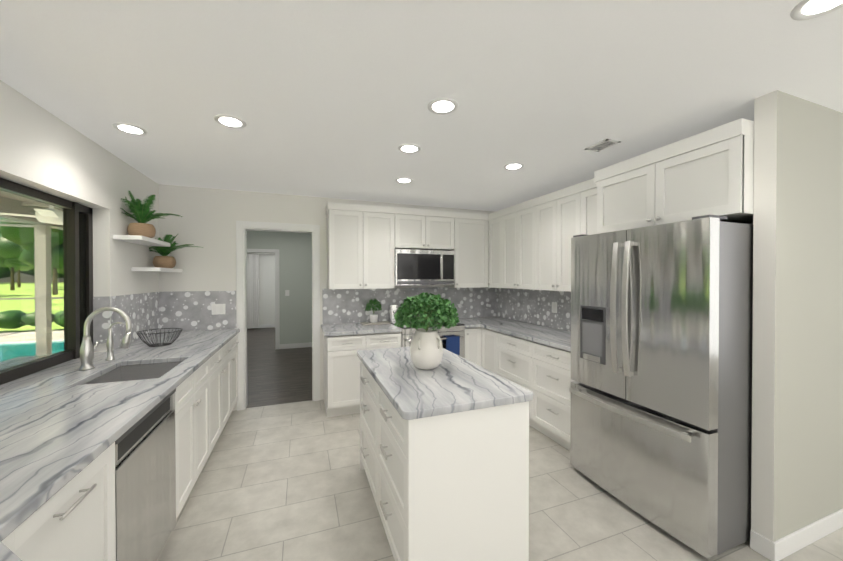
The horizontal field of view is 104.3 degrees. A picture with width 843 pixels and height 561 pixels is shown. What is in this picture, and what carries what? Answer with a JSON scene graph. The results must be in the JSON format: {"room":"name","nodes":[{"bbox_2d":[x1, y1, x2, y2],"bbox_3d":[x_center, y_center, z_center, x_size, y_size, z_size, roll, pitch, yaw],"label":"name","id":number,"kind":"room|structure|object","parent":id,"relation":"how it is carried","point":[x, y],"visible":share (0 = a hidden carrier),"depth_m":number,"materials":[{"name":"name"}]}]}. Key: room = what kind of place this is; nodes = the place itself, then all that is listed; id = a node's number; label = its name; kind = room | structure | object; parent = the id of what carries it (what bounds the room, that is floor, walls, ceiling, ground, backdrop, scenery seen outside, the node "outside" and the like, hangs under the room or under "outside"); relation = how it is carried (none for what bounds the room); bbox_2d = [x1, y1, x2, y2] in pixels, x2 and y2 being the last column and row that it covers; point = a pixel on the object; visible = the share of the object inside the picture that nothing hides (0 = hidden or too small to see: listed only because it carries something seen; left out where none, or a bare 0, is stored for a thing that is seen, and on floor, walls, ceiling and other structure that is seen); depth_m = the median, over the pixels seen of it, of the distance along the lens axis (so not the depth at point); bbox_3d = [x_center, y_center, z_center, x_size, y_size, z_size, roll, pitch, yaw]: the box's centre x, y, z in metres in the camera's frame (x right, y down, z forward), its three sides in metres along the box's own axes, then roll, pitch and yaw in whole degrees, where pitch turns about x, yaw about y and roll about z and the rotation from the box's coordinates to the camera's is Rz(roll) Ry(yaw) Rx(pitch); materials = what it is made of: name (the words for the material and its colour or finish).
{"room":"kitchen","nodes":[
{"label":"kitchen","id":0,"kind":"room"},
{"bbox_2d":[0,80,159,351],"bbox_3d":[-1.652,0.250,0.187,0.220,2.440,6.990,0,0,-20],"label":"wall","id":1,"kind":"structure","parent":0,"point":[40,151],"depth_m":2.29,"materials":[{"name":"white paint"}]},
{"bbox_2d":[0,191,62,229],"bbox_3d":[-4.111,-1.053,3.241,2.279,0.400,15.000,0,0,-20],"label":"roof","id":2,"kind":"structure","parent":1,"relation":"attached to","point":[22,211],"depth_m":4.61,"materials":[{"name":"grey"}]},
{"bbox_2d":[0,206,62,224],"bbox_3d":[-4.471,-0.901,3.963,1.025,0.405,1.025,0,0,2],"label":"fan","id":3,"kind":"object","parent":2,"relation":"hanging from","point":[46,214],"depth_m":3.86,"materials":[{"name":"white"}]},
{"bbox_2d":[0,178,93,384],"bbox_3d":[-2.177,0.005,1.574,0.072,1.087,1.916,0,0,-20],"label":"window","id":4,"kind":"structure","parent":1,"relation":"in","point":[77,248],"depth_m":2.12,"materials":[{"name":"brown metal"}]},
{"bbox_2d":[105,292,160,349],"bbox_3d":[-2.549,0.328,2.951,0.018,0.419,0.940,0,0,-20],"label":"backsplash","id":5,"kind":"structure","parent":1,"relation":"attached to","point":[143,310],"depth_m":2.88,"materials":[{"name":"tile"}]},
{"bbox_2d":[113,235,169,246],"bbox_3d":[-2.419,-0.343,2.865,0.188,0.035,0.605,0,0,-20],"label":"shelf","id":6,"kind":"object","parent":1,"relation":"attached to","point":[142,240],"visible":1,"depth_m":2.72,"materials":[{"name":"white paint"}]},
{"bbox_2d":[120,191,182,237],"bbox_3d":[-2.279,-0.552,2.771,0.369,0.382,0.502,0,0,-20],"label":"fern","id":7,"kind":"object","parent":6,"relation":"on","point":[143,214],"visible":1,"depth_m":2.73,"materials":[{"name":"green plant"}]},
{"bbox_2d":[131,267,182,271],"bbox_3d":[-2.509,-0.100,3.140,0.208,0.035,0.590,0,0,-20],"label":"shelf","id":8,"kind":"object","parent":1,"relation":"attached to","point":[149,269],"visible":1,"depth_m":2.90,"materials":[{"name":"white paint"}]},
{"bbox_2d":[149,234,202,267],"bbox_3d":[-2.445,-0.297,3.297,0.419,0.354,0.318,0,0,-20],"label":"fern","id":9,"kind":"object","parent":8,"relation":"on","point":[164,260],"visible":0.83,"depth_m":3.19,"materials":[{"name":"green plant"}]},
{"bbox_2d":[247,231,311,343],"bbox_3d":[-1.775,0.222,3.868,2.490,2.440,0.005,0,0,-20],"label":"wall","id":10,"kind":"structure","parent":0,"point":[295,264],"depth_m":3.91,"materials":[{"name":"white paint"}]},
{"bbox_2d":[247,253,274,327],"bbox_3d":[-4.552,0.293,9.550,1.200,2.151,0.097,0,0,-20],"label":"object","id":11,"kind":"object","parent":10,"relation":"hanging from","point":[252,290],"visible":0.73,"depth_m":9.42,"materials":[{"name":"white fabric"}]},
{"bbox_2d":[247,249,311,348],"bbox_3d":[-2.779,0.390,6.832,2.350,2.060,0.030,0,0,-20],"label":"door frame","id":12,"kind":"structure","parent":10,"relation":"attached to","point":[276,325],"depth_m":6.74,"materials":[{"name":"white paint"}]},
{"bbox_2d":[160,184,494,410],"bbox_3d":[-0.763,0.220,4.174,4.160,2.440,0.120,0,0,-20],"label":"wall","id":13,"kind":"structure","parent":0,"point":[210,216],"depth_m":3.58,"materials":[{"name":"white paint"}]},
{"bbox_2d":[161,291,235,331],"bbox_3d":[-2.371,0.324,3.513,0.680,0.419,0.008,0,0,-20],"label":"backsplash","id":14,"kind":"structure","parent":13,"relation":"attached to","point":[185,311],"depth_m":3.50,"materials":[{"name":"tile"}]},
{"bbox_2d":[212,304,224,314],"bbox_3d":[-2.207,0.312,3.564,0.130,0.115,0.008,0,0,-20],"label":"electrical outlet plate","id":15,"kind":"object","parent":14,"relation":"attached to","point":[217,309],"visible":1,"depth_m":3.56,"materials":[{"name":"white plastic"}]},
{"bbox_2d":[236,221,319,410],"bbox_3d":[-1.657,0.390,3.846,0.885,2.105,0.152,0,0,-20],"label":"door frame","id":16,"kind":"structure","parent":13,"relation":"attached to","point":[243,228],"depth_m":3.73,"materials":[{"name":"white paint"}]},
{"bbox_2d":[326,202,397,288],"bbox_3d":[-0.730,-0.388,3.925,0.755,0.970,0.340,0,0,-20],"label":"upper cabinet","id":17,"kind":"object","parent":13,"relation":"attached to","point":[362,239],"depth_m":3.76,"materials":[{"name":"white wood"}]},
{"bbox_2d":[323,287,496,324],"bbox_3d":[-0.046,0.311,4.367,2.439,0.432,0.011,0,0,-20],"label":"backsplash","id":18,"kind":"structure","parent":13,"relation":"attached to","point":[340,306],"depth_m":4.22,"materials":[{"name":"tile"}]},
{"bbox_2d":[398,207,453,250],"bbox_3d":[-0.007,-0.634,4.189,0.785,0.482,0.340,0,0,-20],"label":"upper cabinet","id":19,"kind":"object","parent":13,"relation":"attached to","point":[418,229],"depth_m":4.03,"materials":[{"name":"white wood"}]},
{"bbox_2d":[395,249,454,284],"bbox_3d":[0.006,-0.160,4.158,0.781,0.430,0.412,0,0,-20],"label":"microwave","id":20,"kind":"object","parent":19,"relation":"attached to","point":[424,267],"visible":0.92,"depth_m":4.00,"materials":[{"name":"silver metal"}]},
{"bbox_2d":[444,211,485,287],"bbox_3d":[0.616,-0.391,4.389,0.520,0.970,0.399,0,0,-20],"label":"upper cabinet","id":21,"kind":"object","parent":13,"relation":"attached to","point":[469,228],"depth_m":4.25,"materials":[{"name":"white wood"}]},
{"bbox_2d":[486,208,505,287],"bbox_3d":[1.081,-0.390,4.225,0.398,0.970,0.387,0,0,-20],"label":"upper cabinet","id":22,"kind":"object","parent":13,"relation":"attached to","point":[495,221],"depth_m":4.19,"materials":[{"name":"white wood"}]},
{"bbox_2d":[506,200,529,289],"bbox_3d":[1.262,-0.387,3.817,0.339,0.970,0.734,0,0,-20],"label":"upper cabinet","id":23,"kind":"object","parent":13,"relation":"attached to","point":[525,245],"depth_m":3.75,"materials":[{"name":"white wood"}]},
{"bbox_2d":[0,0,842,211],"bbox_3d":[1.455,-1.008,1.320,6.840,0.060,6.990,0,0,-20],"label":"ceiling","id":24,"kind":"structure","parent":0,"point":[327,98],"depth_m":1.61,"materials":[{"name":"white paint"}]},
{"bbox_2d":[112,123,147,135],"bbox_3d":[-1.890,-0.981,2.130,0.176,0.007,0.176,0,0,-20],"label":"recessed light","id":25,"kind":"object","parent":24,"relation":"in","point":[128,128],"visible":1,"depth_m":2.12,"materials":[{"name":"white paint"}]},
{"bbox_2d":[214,115,246,128],"bbox_3d":[-1.182,-0.980,2.029,0.176,0.007,0.176,0,0,-20],"label":"recessed light","id":26,"kind":"object","parent":24,"relation":"in","point":[229,121],"visible":1,"depth_m":2.02,"materials":[{"name":"white paint"}]},
{"bbox_2d":[395,178,412,182],"bbox_3d":[-0.172,-0.989,3.253,0.176,0.007,0.176,0,0,-20],"label":"recessed light","id":27,"kind":"object","parent":24,"relation":"in","point":[403,180],"visible":1,"depth_m":3.24,"materials":[{"name":"white paint"}]},
{"bbox_2d":[398,144,420,153],"bbox_3d":[-0.090,-0.983,2.451,0.176,0.007,0.176,0,0,-20],"label":"recessed light","id":28,"kind":"object","parent":24,"relation":"in","point":[409,148],"visible":1,"depth_m":2.44,"materials":[{"name":"white paint"}]},
{"bbox_2d":[427,98,458,114],"bbox_3d":[0.121,-0.978,1.847,0.176,0.007,0.176,0,0,-20],"label":"recessed light","id":29,"kind":"object","parent":24,"relation":"in","point":[443,106],"visible":1,"depth_m":1.84,"materials":[{"name":"white paint"}]},
{"bbox_2d":[503,163,523,169],"bbox_3d":[0.799,-0.986,2.843,0.176,0.007,0.176,0,0,-20],"label":"recessed light","id":30,"kind":"object","parent":24,"relation":"in","point":[513,166],"visible":1,"depth_m":2.84,"materials":[{"name":"white paint"}]},
{"bbox_2d":[585,139,620,151],"bbox_3d":[1.318,-0.982,2.389,0.130,0.008,0.190,0,0,-20],"label":"ceiling vent","id":31,"kind":"object","parent":24,"relation":"in","point":[603,145],"visible":0.94,"depth_m":2.38,"materials":[{"name":"white metal"}]},
{"bbox_2d":[790,0,842,20],"bbox_3d":[1.415,-0.973,1.141,0.176,0.007,0.176,0,0,-20],"label":"recessed light","id":32,"kind":"object","parent":24,"relation":"in","point":[802,10],"visible":1,"depth_m":1.17,"materials":[{"name":"white paint"}]},
{"bbox_2d":[157,327,842,560],"bbox_3d":[0.345,1.468,4.357,6.840,0.060,13.420,0,0,-20],"label":"floor","id":33,"kind":"structure","parent":0,"point":[285,482],"depth_m":2.15,"materials":[{"name":"tile"}]},
{"bbox_2d":[10,442,114,533],"bbox_3d":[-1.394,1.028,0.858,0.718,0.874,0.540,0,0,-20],"label":"drawer","id":34,"kind":"object","parent":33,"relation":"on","point":[74,519],"depth_m":1.06,"materials":[{"name":"white wood"}]},
{"bbox_2d":[1,498,186,560],"bbox_3d":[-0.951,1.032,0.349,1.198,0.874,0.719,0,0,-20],"label":"base cabinet","id":35,"kind":"object","parent":33,"relation":"on","point":[86,539],"depth_m":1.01,"materials":[{"name":"white wood"}]},
{"bbox_2d":[0,513,32,560],"bbox_3d":[-0.550,0.576,0.467,0.500,0.035,0.750,0,0,-20],"label":"countertop","id":36,"kind":"structure","parent":35,"relation":"on","point":[6,554],"depth_m":0.67,"materials":[{"name":"stone"}]},
{"bbox_2d":[0,329,239,536],"bbox_3d":[-1.928,0.567,1.621,1.290,0.035,3.868,0,0,-20],"label":"countertop","id":37,"kind":"structure","parent":35,"relation":"on","point":[62,425],"depth_m":1.39,"materials":[{"name":"stone"}]},
{"bbox_2d":[79,307,131,369],"bbox_3d":[-1.988,0.355,2.084,0.257,0.381,0.129,0,0,-20],"label":"faucet","id":38,"kind":"object","parent":37,"relation":"on","point":[87,349],"visible":1,"depth_m":2.02,"materials":[{"name":"silver metal"}]},
{"bbox_2d":[105,322,125,360],"bbox_3d":[-2.102,0.414,2.255,0.112,0.258,0.050,0,0,-20],"label":"soap dispenser","id":39,"kind":"object","parent":37,"relation":"on","point":[110,347],"visible":0.98,"depth_m":2.23,"materials":[{"name":"silver metal"}]},
{"bbox_2d":[84,362,180,384],"bbox_3d":[-1.752,0.672,2.029,0.404,0.177,0.554,0,0,-20],"label":"sink","id":40,"kind":"object","parent":37,"relation":"in","point":[135,372],"visible":0.04,"depth_m":2.24,"materials":[{"name":"silver metal"}]},
{"bbox_2d":[136,328,182,346],"bbox_3d":[-2.187,0.480,2.746,0.306,0.120,0.306,0,0,-20],"label":"wire basket","id":41,"kind":"object","parent":37,"relation":"on","point":[157,344],"visible":0.98,"depth_m":2.75,"materials":[{"name":"grey metal"}]},
{"bbox_2d":[115,388,175,560],"bbox_3d":[-1.546,1.024,1.420,0.626,0.873,0.616,0,0,-20],"label":"dishwasher","id":42,"kind":"object","parent":33,"relation":"on","point":[145,481],"visible":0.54,"depth_m":1.48,"materials":[{"name":"silver metal"}]},
{"bbox_2d":[131,356,212,501],"bbox_3d":[-1.836,1.019,2.058,0.718,0.874,0.777,0,0,-20],"label":"base cabinet","id":43,"kind":"object","parent":33,"relation":"on","point":[193,398],"depth_m":2.12,"materials":[{"name":"white wood"}]},
{"bbox_2d":[213,338,232,447],"bbox_3d":[-2.092,1.014,2.754,0.718,0.874,0.934,0,0,-20],"label":"base cabinet","id":44,"kind":"object","parent":33,"relation":"on","point":[223,358],"depth_m":2.91,"materials":[{"name":"white wood"}]},
{"bbox_2d":[233,334,238,408],"bbox_3d":[-2.294,1.010,3.303,0.718,0.874,0.465,0,0,-20],"label":"base cabinet","id":45,"kind":"object","parent":33,"relation":"on","point":[235,339],"depth_m":3.54,"materials":[{"name":"white wood"}]},
{"bbox_2d":[323,332,401,416],"bbox_3d":[-0.702,1.006,3.807,0.798,0.874,0.618,0,0,-20],"label":"base cabinet","id":46,"kind":"object","parent":33,"relation":"on","point":[341,360],"depth_m":3.47,"materials":[{"name":"white wood"}]},
{"bbox_2d":[321,323,401,335],"bbox_3d":[-0.713,0.550,3.789,0.828,0.035,0.638,0,0,-20],"label":"countertop","id":47,"kind":"structure","parent":46,"relation":"on","point":[349,328],"depth_m":3.61,"materials":[{"name":"stone"}]},
{"bbox_2d":[360,321,390,324],"bbox_3d":[-0.564,0.523,4.010,0.340,0.015,0.170,0,0,-20],"label":"tray","id":48,"kind":"object","parent":47,"relation":"on","point":[377,323],"visible":0.96,"depth_m":3.95,"materials":[{"name":"grey"}]},
{"bbox_2d":[365,298,381,322],"bbox_3d":[-0.584,0.367,4.006,0.212,0.293,0.209,0,0,-20],"label":"plant","id":49,"kind":"object","parent":48,"relation":"on","point":[370,306],"visible":1,"depth_m":3.97,"materials":[{"name":"green plant"}]},
{"bbox_2d":[388,304,464,357],"bbox_3d":[0.056,0.876,4.038,0.776,1.130,0.686,0,0,-20],"label":"range","id":50,"kind":"object","parent":33,"relation":"on","point":[453,339],"visible":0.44,"depth_m":3.82,"materials":[{"name":"silver metal"}]},
{"bbox_2d":[360,360,528,560],"bbox_3d":[0.014,1.014,2.031,0.660,0.884,1.196,0,0,-20],"label":"kitchen island","id":51,"kind":"object","parent":33,"relation":"on","point":[450,487],"visible":0.88,"depth_m":1.49,"materials":[{"name":"white wood"}]},
{"bbox_2d":[357,346,532,419],"bbox_3d":[0.026,0.553,2.032,0.660,0.035,1.230,0,0,-20],"label":"island countertop","id":52,"kind":"structure","parent":51,"relation":"on","point":[452,382],"depth_m":1.68,"materials":[{"name":"stone"}]},
{"bbox_2d":[410,328,442,369],"bbox_3d":[0.032,0.420,2.014,0.204,0.228,0.210,0,0,-20],"label":"vase","id":53,"kind":"object","parent":52,"relation":"on","point":[426,350],"visible":0.98,"depth_m":1.94,"materials":[{"name":"white ceramic"}]},
{"bbox_2d":[394,292,459,331],"bbox_3d":[0.031,0.193,2.016,0.401,0.244,0.413,0,0,-20],"label":"greenery","id":54,"kind":"object","parent":53,"relation":"in","point":[443,310],"visible":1,"depth_m":1.91,"materials":[{"name":"green plant"}]},
{"bbox_2d":[465,327,478,364],"bbox_3d":[0.535,1.003,4.231,0.248,0.874,0.677,0,0,-20],"label":"base cabinet","id":55,"kind":"object","parent":33,"relation":"on","point":[471,334],"depth_m":3.97,"materials":[{"name":"white wood"}]},
{"bbox_2d":[458,318,479,327],"bbox_3d":[0.501,0.547,4.233,0.188,0.035,0.642,0,0,-20],"label":"countertop","id":56,"kind":"structure","parent":55,"relation":"on","point":[468,324],"depth_m":4.05,"materials":[{"name":"stone"}]},
{"bbox_2d":[479,327,494,372],"bbox_3d":[1.047,1.005,3.951,0.677,0.874,0.360,0,0,-20],"label":"base cabinet","id":57,"kind":"object","parent":33,"relation":"on","point":[486,336],"depth_m":3.89,"materials":[{"name":"white wood"}]},
{"bbox_2d":[491,330,530,425],"bbox_3d":[1.230,1.008,3.537,0.618,0.874,0.657,0,0,-20],"label":"base cabinet","id":58,"kind":"object","parent":33,"relation":"on","point":[512,353],"depth_m":3.39,"materials":[{"name":"white wood"}]},
{"bbox_2d":[531,341,574,450],"bbox_3d":[1.445,1.012,2.952,0.618,0.874,0.590,0,0,-20],"label":"base cabinet","id":59,"kind":"object","parent":33,"relation":"on","point":[541,372],"depth_m":2.89,"materials":[{"name":"white wood"}]},
{"bbox_2d":[460,316,570,351],"bbox_3d":[1.165,0.551,3.675,0.642,0.035,2.148,0,0,-20],"label":"countertop","id":60,"kind":"structure","parent":59,"relation":"on","point":[554,337],"depth_m":3.51,"materials":[{"name":"stone"}]},
{"bbox_2d":[569,215,752,558],"bbox_3d":[1.601,0.557,2.201,0.806,1.795,0.910,0,0,-20],"label":"fridge","id":61,"kind":"object","parent":33,"relation":"on","point":[660,389],"visible":0.98,"depth_m":1.83,"materials":[{"name":"silver metal"}]},
{"bbox_2d":[497,288,570,330],"bbox_3d":[1.467,0.316,3.775,0.008,0.432,2.130,0,0,-20],"label":"backsplash","id":62,"kind":"structure","parent":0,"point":[524,305],"depth_m":3.97,"materials":[{"name":"tile"}]},
{"bbox_2d":[552,302,556,312],"bbox_3d":[1.492,0.304,3.683,0.007,0.120,0.080,0,0,-20],"label":"electrical outlet plate","id":63,"kind":"object","parent":62,"relation":"attached to","point":[554,307],"visible":1,"depth_m":3.67,"materials":[{"name":"white plastic"}]},
{"bbox_2d":[748,90,819,541],"bbox_3d":[1.985,0.238,1.802,0.361,2.440,0.090,0,0,-20],"label":"wall","id":64,"kind":"structure","parent":0,"point":[798,344],"depth_m":1.75,"materials":[{"name":"white paint"}]},
{"bbox_2d":[530,185,573,291],"bbox_3d":[1.471,-0.383,3.249,0.339,0.970,0.704,0,0,-20],"label":"upper cabinet","id":65,"kind":"object","parent":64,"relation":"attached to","point":[552,214],"depth_m":3.25,"materials":[{"name":"white wood"}]},
{"bbox_2d":[574,178,593,235],"bbox_3d":[1.611,-0.382,2.868,0.339,0.975,0.337,0,0,-20],"label":"upper cabinet","id":66,"kind":"object","parent":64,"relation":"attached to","point":[583,191],"depth_m":2.87,"materials":[{"name":"white wood"}]},
{"bbox_2d":[594,118,753,233],"bbox_3d":[1.771,-0.615,2.256,0.478,0.499,0.918,0,0,-20],"label":"upper cabinet","id":67,"kind":"object","parent":64,"relation":"attached to","point":[709,172],"depth_m":2.02,"materials":[{"name":"white wood"}]},
{"bbox_2d":[766,508,842,560],"bbox_3d":[2.263,1.408,1.864,0.944,0.100,0.022,0,0,-20],"label":"baseboard","id":68,"kind":"structure","parent":64,"relation":"attached to","point":[792,543],"depth_m":1.79,"materials":[{"name":"white paint"}]},
{"label":"outside","id":69,"kind":"structure","parent":0,"visible":0},
{"bbox_2d":[0,283,63,332],"bbox_3d":[-56.083,1.483,32.624,200.000,0.080,220.000,0,0,-20],"label":"lawn","id":70,"kind":"structure","parent":69,"point":[30,302],"depth_m":23.60,"materials":[{"name":"green plant"}]},
{"bbox_2d":[0,330,63,342],"bbox_3d":[-7.334,1.612,2.609,8.779,0.120,16.000,0,0,-20],"label":"deck","id":71,"kind":"object","parent":70,"relation":"on","point":[24,339],"depth_m":8.81,"materials":[{"name":"beige concrete"}]},
{"bbox_2d":[0,340,63,360],"bbox_3d":[-8.956,1.509,5.528,5.050,0.038,4.900,0,0,-20],"label":"pool","id":72,"kind":"object","parent":71,"relation":"on","point":[20,349],"depth_m":7.24,"materials":[{"name":"teal liquid"}]},
{"bbox_2d":[0,220,63,355],"bbox_3d":[-8.068,-0.011,2.854,7.380,3.117,14.990,0,0,-20],"label":"posts","id":73,"kind":"object","parent":71,"relation":"on","point":[44,288],"depth_m":5.10,"materials":[{"name":"grey wood"}]},
{"bbox_2d":[0,310,63,328],"bbox_3d":[-8.443,1.258,4.183,10.682,0.661,16.441,0,0,-20],"label":"shrubs","id":74,"kind":"object","parent":70,"relation":"on","point":[58,315],"depth_m":10.10,"materials":[{"name":"green plant"}]},
{"bbox_2d":[0,218,63,294],"bbox_3d":[-54.578,-4.857,65.221,203.014,12.091,130.185,0,0,-20],"label":"trees","id":75,"kind":"object","parent":70,"relation":"on","point":[26,250],"depth_m":32.95,"materials":[{"name":"green plant"}]}
]}

